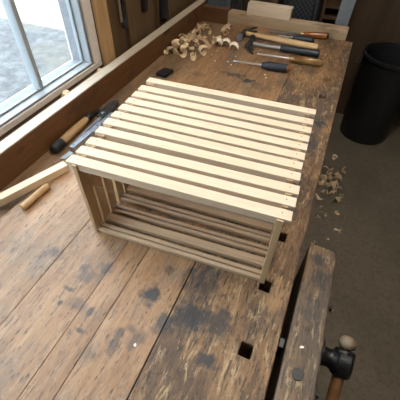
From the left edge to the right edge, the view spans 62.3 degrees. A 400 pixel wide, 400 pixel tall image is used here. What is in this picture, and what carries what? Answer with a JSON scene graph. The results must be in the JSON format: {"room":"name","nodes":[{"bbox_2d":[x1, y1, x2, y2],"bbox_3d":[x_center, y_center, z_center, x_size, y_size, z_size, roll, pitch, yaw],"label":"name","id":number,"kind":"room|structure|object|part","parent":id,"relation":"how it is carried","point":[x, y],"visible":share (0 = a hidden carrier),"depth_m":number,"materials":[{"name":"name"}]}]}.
{"room":"woodworking workshop","nodes":[
{"label":"woodworking workshop","id":0,"kind":"room"},
{"bbox_2d":[0,0,206,139],"bbox_3d":[-0.725,-0.400,0.681,0.120,2.620,4.850,18,49,15],"label":"wall","id":1,"kind":"structure","parent":0,"point":[154,8],"depth_m":1.28,"materials":[{"name":"brown wood"}]},
{"bbox_2d":[0,0,101,135],"bbox_3d":[-0.769,-0.582,0.300,0.115,1.596,1.669,18,49,15],"label":"window","id":2,"kind":"structure","parent":1,"relation":"in","point":[77,19],"depth_m":1.21,"materials":[{"name":"paint"}]},
{"bbox_2d":[0,66,104,141],"bbox_3d":[-0.747,0.090,0.847,0.042,0.105,1.992,18,49,15],"label":"trim","id":3,"kind":"structure","parent":1,"relation":"attached to","point":[103,66],"depth_m":1.16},
{"bbox_2d":[61,90,69,97],"bbox_3d":[-0.491,-0.393,1.222,0.023,0.024,0.045,18,49,15],"label":"wood offcut","id":4,"kind":"object","parent":3,"relation":"on","point":[64,92],"visible":0.48,"depth_m":1.21,"materials":[{"name":"brown wood"}]},
{"bbox_2d":[91,0,115,65],"bbox_3d":[-0.371,-1.177,0.803,0.020,1.714,0.072,18,49,15],"label":"trim","id":5,"kind":"structure","parent":1,"relation":"attached to","point":[100,10],"depth_m":1.32,"materials":[{"name":"brown wood"}]},
{"bbox_2d":[106,0,125,57],"bbox_3d":[-0.345,-1.185,0.918,0.006,1.870,0.105,18,49,15],"label":"trim","id":6,"kind":"structure","parent":1,"relation":"attached to","point":[117,31],"depth_m":1.40,"materials":[{"name":"brown wood"}]},
{"bbox_2d":[117,0,127,28],"bbox_3d":[-0.327,-0.855,1.281,0.048,0.360,0.037,18,49,15],"label":"file","id":7,"kind":"object","parent":1,"relation":"hanging from","point":[121,3],"visible":1,"depth_m":1.36,"materials":[{"name":"black metal"}]},
{"bbox_3d":[-0.314,-0.871,1.270,0.026,0.322,0.019,18,49,15],"label":"blade","id":8,"kind":"part","parent":7,"relation":"part of","materials":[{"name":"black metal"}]},
{"bbox_3d":[-0.319,-0.744,1.398,0.026,0.038,0.026,18,49,15],"label":"handle","id":9,"kind":"part","parent":7,"relation":"part of","materials":[{"name":"black plastic"}]},
{"bbox_2d":[124,0,154,48],"bbox_3d":[-0.270,-1.117,1.248,0.018,1.300,0.230,18,49,15],"label":"wall panel","id":10,"kind":"object","parent":1,"relation":"attached to","point":[141,24],"visible":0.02,"depth_m":1.52,"materials":[{"name":"brown wood"}]},
{"bbox_2d":[140,0,147,11],"bbox_3d":[-0.252,-0.954,1.421,0.058,0.260,0.025,18,49,15],"label":"tool","id":11,"kind":"object","parent":10,"relation":"hanging from","point":[144,3],"visible":1,"depth_m":1.49,"materials":[{"name":"black plastic"}]},
{"bbox_2d":[155,0,196,28],"bbox_3d":[-0.111,-1.392,1.512,0.018,1.300,0.495,18,49,15],"label":"wall panel","id":12,"kind":"object","parent":1,"relation":"attached to","point":[175,6],"visible":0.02,"depth_m":1.78,"materials":[{"name":"brown wood"}]},
{"bbox_2d":[159,0,168,19],"bbox_3d":[-0.183,-1.025,1.579,0.064,0.300,0.032,18,49,15],"label":"tool","id":13,"kind":"object","parent":12,"relation":"hanging from","point":[163,4],"visible":0.98,"depth_m":1.64,"materials":[{"name":"black plastic"}]},
{"bbox_2d":[230,0,399,126],"bbox_3d":[1.614,-1.570,1.850,2.930,2.620,0.100,18,49,15],"label":"wall","id":14,"kind":"structure","parent":0,"point":[371,21],"depth_m":2.37,"materials":[{"name":"brown wood"}]},
{"bbox_2d":[289,113,399,399],"bbox_3d":[0.624,0.975,1.302,3.200,0.120,5.050,18,49,15],"label":"floor","id":15,"kind":"structure","parent":0,"point":[365,294],"depth_m":1.86,"materials":[{"name":"concrete"}]},
{"bbox_2d":[0,0,352,399],"bbox_3d":[-0.089,0.114,1.373,0.916,0.933,2.640,18,49,15],"label":"workbench","id":16,"kind":"object","parent":15,"relation":"on","point":[76,300],"depth_m":0.79,"materials":[{"name":"brown wood"}]},
{"bbox_2d":[0,161,68,206],"bbox_3d":[-0.491,-0.050,0.973,0.027,0.024,0.220,35,55,28],"label":"batten","id":17,"kind":"object","parent":16,"relation":"on","point":[47,175],"visible":0.9,"depth_m":0.96,"materials":[{"name":"brown wood"}]},
{"bbox_2d":[20,183,49,209],"bbox_3d":[-0.467,-0.011,0.939,0.020,0.020,0.100,20,49,16],"label":"wooden dowel","id":18,"kind":"object","parent":16,"relation":"on","point":[30,200],"visible":1,"depth_m":0.93,"materials":[{"name":"brown wood"}]},
{"bbox_3d":[-0.444,-0.149,1.107,0.024,0.002,0.044,20,49,16],"label":"pointed blade","id":19,"kind":"part","parent":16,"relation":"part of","materials":[{"name":"metal"}]},
{"bbox_2d":[49,108,101,153],"bbox_3d":[-0.438,-0.268,1.201,0.035,0.035,0.305,15,48,13],"label":"chisel","id":20,"kind":"object","parent":16,"relation":"on","point":[60,143],"visible":0.93,"depth_m":1.16,"materials":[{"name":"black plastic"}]},
{"bbox_3d":[-0.447,-0.250,1.183,0.032,0.032,0.150,15,48,13],"label":"handle","id":21,"kind":"part","parent":20,"relation":"part of","materials":[{"name":"brown wood"}]},
{"bbox_3d":[-0.399,-0.344,1.282,0.021,0.015,0.071,15,48,13],"label":"blade","id":22,"kind":"part","parent":20,"relation":"part of","materials":[{"name":"metal"}]},
{"bbox_3d":[-0.393,-0.233,1.177,0.024,0.022,0.284,20,49,16],"label":"perforated steel strip","id":23,"kind":"part","parent":16,"relation":"part of","materials":[{"name":"silver metal"}]},
{"bbox_2d":[69,100,118,147],"bbox_3d":[-0.385,-0.290,1.228,0.044,0.022,0.320,15,48,12],"label":"saw","id":24,"kind":"object","parent":16,"relation":"on","point":[112,106],"visible":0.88,"depth_m":1.26,"materials":[{"name":"grey metal"}]},
{"bbox_3d":[-0.488,-0.268,1.204,0.043,0.168,2.625,18,49,15],"label":"rail","id":25,"kind":"part","parent":16,"relation":"part of","materials":[{"name":"brown wood"}]},
{"bbox_2d":[0,4,231,217],"bbox_3d":[-0.371,-0.223,1.177,0.212,0.150,2.620,18,49,15],"label":"tray","id":26,"kind":"object","parent":16,"relation":"on","point":[32,155],"depth_m":1.24,"materials":[{"name":"brown wood"}]},
{"bbox_2d":[156,67,172,77],"bbox_3d":[-0.162,-0.587,1.524,0.052,0.014,0.068,23,50,19],"label":"stone","id":27,"kind":"object","parent":16,"relation":"on","point":[164,72],"visible":1,"depth_m":1.51,"materials":[{"name":"black stone"}]},
{"bbox_2d":[171,39,178,46],"bbox_3d":[-0.119,-0.791,1.666,0.047,0.037,0.022,-19,50,-18],"label":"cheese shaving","id":28,"kind":"object","parent":16,"relation":"on","point":[174,41],"visible":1,"depth_m":1.66,"materials":[{"name":"beige wood"}]},
{"bbox_2d":[65,154,292,283],"bbox_3d":[-0.059,0.049,0.747,0.482,0.233,0.034,15,48,12],"label":"frame","id":29,"kind":"object","parent":16,"relation":"on","point":[82,167],"visible":1,"depth_m":0.70,"materials":[{"name":"brown wood"}]},
{"bbox_2d":[177,48,186,57],"bbox_3d":[-0.090,-0.737,1.655,0.045,0.033,0.045,-17,49,-16],"label":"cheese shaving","id":30,"kind":"object","parent":16,"relation":"on","point":[184,54],"visible":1,"depth_m":1.66,"materials":[{"name":"beige wood"}]},
{"bbox_2d":[180,43,188,51],"bbox_3d":[-0.074,-0.775,1.684,0.027,0.044,0.056,32,54,26],"label":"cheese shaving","id":31,"kind":"object","parent":16,"relation":"on","point":[184,45],"visible":0.89,"depth_m":1.67,"materials":[{"name":"beige wood"}]},
{"bbox_2d":[76,145,296,267],"bbox_3d":[-0.045,0.024,0.770,0.482,0.233,0.033,15,48,12],"label":"frame","id":32,"kind":"object","parent":16,"relation":"on","point":[273,199],"visible":0.74,"depth_m":0.72,"materials":[{"name":"brown wood"}]},
{"bbox_2d":[85,137,299,255],"bbox_3d":[-0.032,0.000,0.794,0.482,0.233,0.033,15,48,12],"label":"frame","id":33,"kind":"object","parent":16,"relation":"on","point":[283,188],"visible":0.64,"depth_m":0.74,"materials":[{"name":"brown wood"}]},
{"bbox_2d":[190,52,195,60],"bbox_3d":[-0.034,-0.689,1.583,0.028,0.033,0.034,-27,53,-24],"label":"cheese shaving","id":34,"kind":"object","parent":16,"relation":"on","point":[193,58],"visible":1,"depth_m":1.58,"materials":[{"name":"beige wood"}]},
{"bbox_2d":[95,126,300,244],"bbox_3d":[-0.021,-0.030,0.822,0.482,0.233,0.034,15,48,12],"label":"frame","id":35,"kind":"object","parent":16,"relation":"on","point":[164,147],"visible":0.75,"depth_m":0.76,"materials":[{"name":"brown wood"}]},
{"bbox_2d":[103,118,302,232],"bbox_3d":[-0.009,-0.056,0.847,0.482,0.233,0.033,15,48,13],"label":"frame","id":36,"kind":"object","parent":16,"relation":"on","point":[180,139],"visible":0.67,"depth_m":0.79,"materials":[{"name":"brown wood"}]},
{"bbox_2d":[198,45,207,55],"bbox_3d":[0.017,-0.733,1.617,0.043,0.046,0.034,-22,51,-21],"label":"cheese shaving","id":37,"kind":"object","parent":16,"relation":"on","point":[203,53],"visible":1,"depth_m":1.61,"materials":[{"name":"beige wood"}]},
{"bbox_2d":[110,111,305,161],"bbox_3d":[0.004,-0.079,0.869,0.482,0.233,0.034,15,48,13],"label":"frame","id":38,"kind":"object","parent":16,"relation":"on","point":[179,129],"visible":0.39,"depth_m":0.78,"materials":[{"name":"brown wood"}]},
{"bbox_2d":[205,39,211,48],"bbox_3d":[0.036,-0.789,1.679,0.029,0.035,0.053,-23,51,-21],"label":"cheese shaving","id":39,"kind":"object","parent":16,"relation":"on","point":[208,45],"visible":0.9,"depth_m":1.67,"materials":[{"name":"beige wood"}]},
{"bbox_2d":[118,104,307,152],"bbox_3d":[0.017,-0.103,0.893,0.482,0.233,0.033,15,48,13],"label":"frame","id":40,"kind":"object","parent":16,"relation":"on","point":[179,120],"visible":0.38,"depth_m":0.80,"materials":[{"name":"brown wood"}]},
{"bbox_2d":[212,35,220,44],"bbox_3d":[0.089,-0.824,1.709,0.043,0.041,0.041,-19,50,-18],"label":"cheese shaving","id":41,"kind":"object","parent":16,"relation":"on","point":[214,40],"visible":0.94,"depth_m":1.71,"materials":[{"name":"beige wood"}]},
{"bbox_2d":[125,97,309,143],"bbox_3d":[0.029,-0.127,0.915,0.482,0.233,0.034,15,48,13],"label":"frame","id":42,"kind":"object","parent":16,"relation":"on","point":[292,136],"visible":0.48,"depth_m":0.82,"materials":[{"name":"brown wood"}]},
{"bbox_2d":[131,91,311,135],"bbox_3d":[0.042,-0.152,0.940,0.482,0.233,0.033,15,48,13],"label":"frame","id":43,"kind":"object","parent":16,"relation":"on","point":[257,120],"visible":0.41,"depth_m":0.85,"materials":[{"name":"brown wood"}]},
{"bbox_2d":[221,24,229,31],"bbox_3d":[0.147,-0.947,1.823,0.033,0.047,0.047,-35,57,-30],"label":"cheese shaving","id":44,"kind":"object","parent":16,"relation":"on","point":[226,26],"visible":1,"depth_m":1.83,"materials":[{"name":"beige wood"}]},
{"bbox_2d":[138,85,313,126],"bbox_3d":[0.055,-0.178,0.964,0.482,0.233,0.034,15,48,13],"label":"frame","id":45,"kind":"object","parent":16,"relation":"on","point":[268,114],"visible":0.44,"depth_m":0.87,"materials":[{"name":"brown wood"}]},
{"bbox_2d":[217,38,238,48],"bbox_3d":[0.145,-0.790,1.680,0.123,0.039,0.049,22,50,18],"label":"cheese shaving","id":46,"kind":"object","parent":16,"relation":"on","point":[218,39],"visible":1,"depth_m":1.68,"materials":[{"name":"beige wood"}]},
{"bbox_2d":[146,77,315,117],"bbox_3d":[0.072,-0.211,0.996,0.482,0.233,0.034,15,48,13],"label":"frame","id":47,"kind":"object","parent":16,"relation":"on","point":[284,108],"visible":0.52,"depth_m":0.91,"materials":[{"name":"brown wood"}]},
{"bbox_2d":[233,60,290,72],"bbox_3d":[0.282,-0.623,1.525,0.266,0.037,0.039,13,48,10],"label":"screwdriver","id":48,"kind":"object","parent":16,"relation":"on","point":[271,66],"visible":1,"depth_m":1.50,"materials":[{"name":"metal"}]},
{"bbox_3d":[0.345,-0.609,1.514,0.129,0.036,0.039,13,48,10],"label":"handle","id":49,"kind":"part","parent":48,"relation":"part of","materials":[{"name":"black rubber"}]},
{"bbox_2d":[246,0,293,20],"bbox_3d":[0.392,-1.068,1.863,0.252,0.060,0.052,18,49,15],"label":"wood block","id":50,"kind":"object","parent":16,"relation":"on","point":[258,8],"visible":1,"depth_m":1.84,"materials":[{"name":"brown wood"}]},
{"bbox_2d":[236,27,318,49],"bbox_3d":[0.411,-0.845,1.739,0.416,0.037,0.157,20,49,17],"label":"hammer","id":51,"kind":"object","parent":16,"relation":"on","point":[247,31],"visible":0.98,"depth_m":1.73,"materials":[{"name":"wood"}]},
{"bbox_2d":[245,34,319,57],"bbox_3d":[0.406,-0.753,1.653,0.371,0.037,0.170,16,48,13],"label":"hammer","id":52,"kind":"object","parent":16,"relation":"on","point":[250,42],"visible":1,"depth_m":1.64,"materials":[{"name":"rubber"}]},
{"bbox_3d":[0.487,-0.970,1.913,0.678,0.142,0.064,18,49,15],"label":"rail","id":53,"kind":"part","parent":16,"relation":"part of","materials":[{"name":"brown wood"}]},
{"bbox_2d":[257,53,323,66],"bbox_3d":[0.427,-0.676,1.580,0.314,0.034,0.037,14,48,11],"label":"screwdriver","id":54,"kind":"object","parent":16,"relation":"on","point":[303,60],"visible":1,"depth_m":1.56,"materials":[{"name":"wood"}]},
{"bbox_3d":[0.508,-0.656,1.564,0.144,0.034,0.037,14,48,11],"label":"handle","id":55,"kind":"part","parent":54,"relation":"part of","materials":[{"name":"brown wood"}]},
{"bbox_2d":[278,35,314,42],"bbox_3d":[0.511,-0.862,1.762,0.190,0.029,0.032,14,48,12],"label":"screwdriver","id":56,"kind":"object","parent":16,"relation":"on","point":[297,37],"visible":0.88,"depth_m":1.74,"materials":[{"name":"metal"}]},
{"bbox_3d":[0.547,-0.852,1.754,0.114,0.029,0.032,14,48,12],"label":"handle","id":57,"kind":"part","parent":56,"relation":"part of","materials":[{"name":"black plastic"}]},
{"bbox_2d":[268,31,328,39],"bbox_3d":[0.533,-0.905,1.800,0.322,0.035,0.035,10,47,8],"label":"chisel","id":58,"kind":"object","parent":16,"relation":"on","point":[316,35],"visible":0.88,"depth_m":1.78,"materials":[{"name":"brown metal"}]},
{"bbox_3d":[0.466,-0.914,1.812,0.185,0.009,0.013,10,47,8],"label":"blade","id":59,"kind":"part","parent":58,"relation":"part of","materials":[{"name":"grey metal"}]},
{"bbox_3d":[0.620,-0.891,1.789,0.122,0.035,0.035,10,47,8],"label":"handle","id":60,"kind":"part","parent":58,"relation":"part of","materials":[{"name":"brown wood"}]},
{"bbox_2d":[265,243,355,399],"bbox_3d":[0.155,0.528,0.603,0.161,0.211,0.990,18,49,15],"label":"bench vise","id":61,"kind":"object","parent":16,"relation":"attached to","point":[295,369],"visible":0.98,"depth_m":0.70,"materials":[{"name":"brown wood"}]},
{"bbox_3d":[0.172,0.310,0.707,0.013,0.031,0.022,18,49,15],"label":"guide plate","id":62,"kind":"part","parent":61,"relation":"part of","materials":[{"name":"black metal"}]},
{"bbox_3d":[0.317,0.308,0.712,0.037,0.034,0.033,18,49,15],"label":"knob","id":63,"kind":"part","parent":61,"relation":"part of","materials":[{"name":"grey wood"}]},
{"bbox_2d":[207,0,230,7],"bbox_3d":[0.119,-1.154,2.291,0.160,1.350,0.014,18,49,15],"label":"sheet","id":64,"kind":"object","parent":15,"relation":"on","point":[223,3],"visible":0.02,"depth_m":2.15,"materials":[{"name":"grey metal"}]},
{"bbox_2d":[232,0,235,8],"bbox_3d":[0.218,-1.163,2.268,0.028,1.400,0.028,18,49,15],"label":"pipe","id":65,"kind":"object","parent":15,"relation":"on","point":[234,1],"visible":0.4,"depth_m":2.15,"materials":[{"name":"grey metal"}]},
{"bbox_2d":[236,0,241,9],"bbox_3d":[0.250,-1.152,2.259,0.038,1.400,0.038,18,49,15],"label":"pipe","id":66,"kind":"object","parent":15,"relation":"on","point":[239,2],"visible":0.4,"depth_m":2.13,"materials":[{"name":"grey metal"}]},
{"bbox_2d":[284,0,323,21],"bbox_3d":[0.643,-1.038,2.264,0.210,1.250,0.224,18,49,15],"label":"cabinet","id":67,"kind":"object","parent":15,"relation":"on","point":[310,10],"visible":0.02,"depth_m":2.00,"materials":[{"name":"black plastic"}]},
{"bbox_2d":[287,0,314,20],"bbox_3d":[0.602,-1.082,2.085,0.157,0.870,0.007,18,49,15],"label":"grille","id":68,"kind":"object","parent":67,"relation":"attached to","point":[303,9],"depth_m":2.00,"materials":[{"name":"black metal"}]},
{"bbox_2d":[319,0,341,23],"bbox_3d":[0.878,-1.132,2.325,0.128,1.300,0.200,18,49,15],"label":"shelf unit","id":69,"kind":"object","parent":15,"relation":"on","point":[330,9],"visible":0.23,"depth_m":2.16,"materials":[{"name":"brown wood"}]},
{"bbox_3d":[0.828,-1.148,2.339,0.018,1.300,0.200,18,49,15],"label":"panel","id":70,"kind":"part","parent":69,"relation":"part of","materials":[{"name":"brown wood"}]},
{"bbox_3d":[0.880,-1.239,2.209,0.091,0.016,0.174,18,49,15],"label":"shelf","id":71,"kind":"part","parent":69,"relation":"part of","materials":[{"name":"brown wood"}]},
{"bbox_3d":[0.914,-1.194,2.384,0.091,1.300,0.015,18,49,15],"label":"panel","id":72,"kind":"part","parent":69,"relation":"part of","materials":[{"name":"brown wood"}]},
{"bbox_3d":[0.881,-1.283,2.161,0.091,0.016,0.174,18,49,15],"label":"shelf","id":73,"kind":"part","parent":69,"relation":"part of","materials":[{"name":"brown wood"}]},
{"bbox_2d":[328,182,335,189],"bbox_3d":[0.881,-0.094,2.207,0.046,0.044,0.044,-11,48,-12],"label":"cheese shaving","id":74,"kind":"object","parent":15,"relation":"on","point":[333,184],"visible":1,"depth_m":2.19,"materials":[{"name":"beige wood"}]},
{"bbox_2d":[335,0,355,25],"bbox_3d":[0.850,-0.955,2.088,0.093,1.400,0.162,18,49,15],"label":"board","id":75,"kind":"object","parent":15,"relation":"on","point":[346,7],"visible":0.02,"depth_m":1.95,"materials":[{"name":"grey wood"}]},
{"bbox_2d":[340,42,399,144],"bbox_3d":[1.318,-0.764,2.452,0.423,0.626,0.423,-20,50,-19],"label":"trash bin","id":76,"kind":"object","parent":15,"relation":"on","point":[373,106],"visible":1,"depth_m":2.36,"materials":[{"name":"black plastic"}]},
{"label":"outside","id":77,"kind":"structure","parent":0,"visible":0},
{"bbox_2d":[0,0,71,103],"bbox_3d":[-12.138,-7.687,9.290,29.380,0.200,40.000,18,49,15],"label":"window pane","id":78,"kind":"structure","parent":77,"point":[41,21],"depth_m":3.87,"materials":[{"name":"grey"}]}
]}

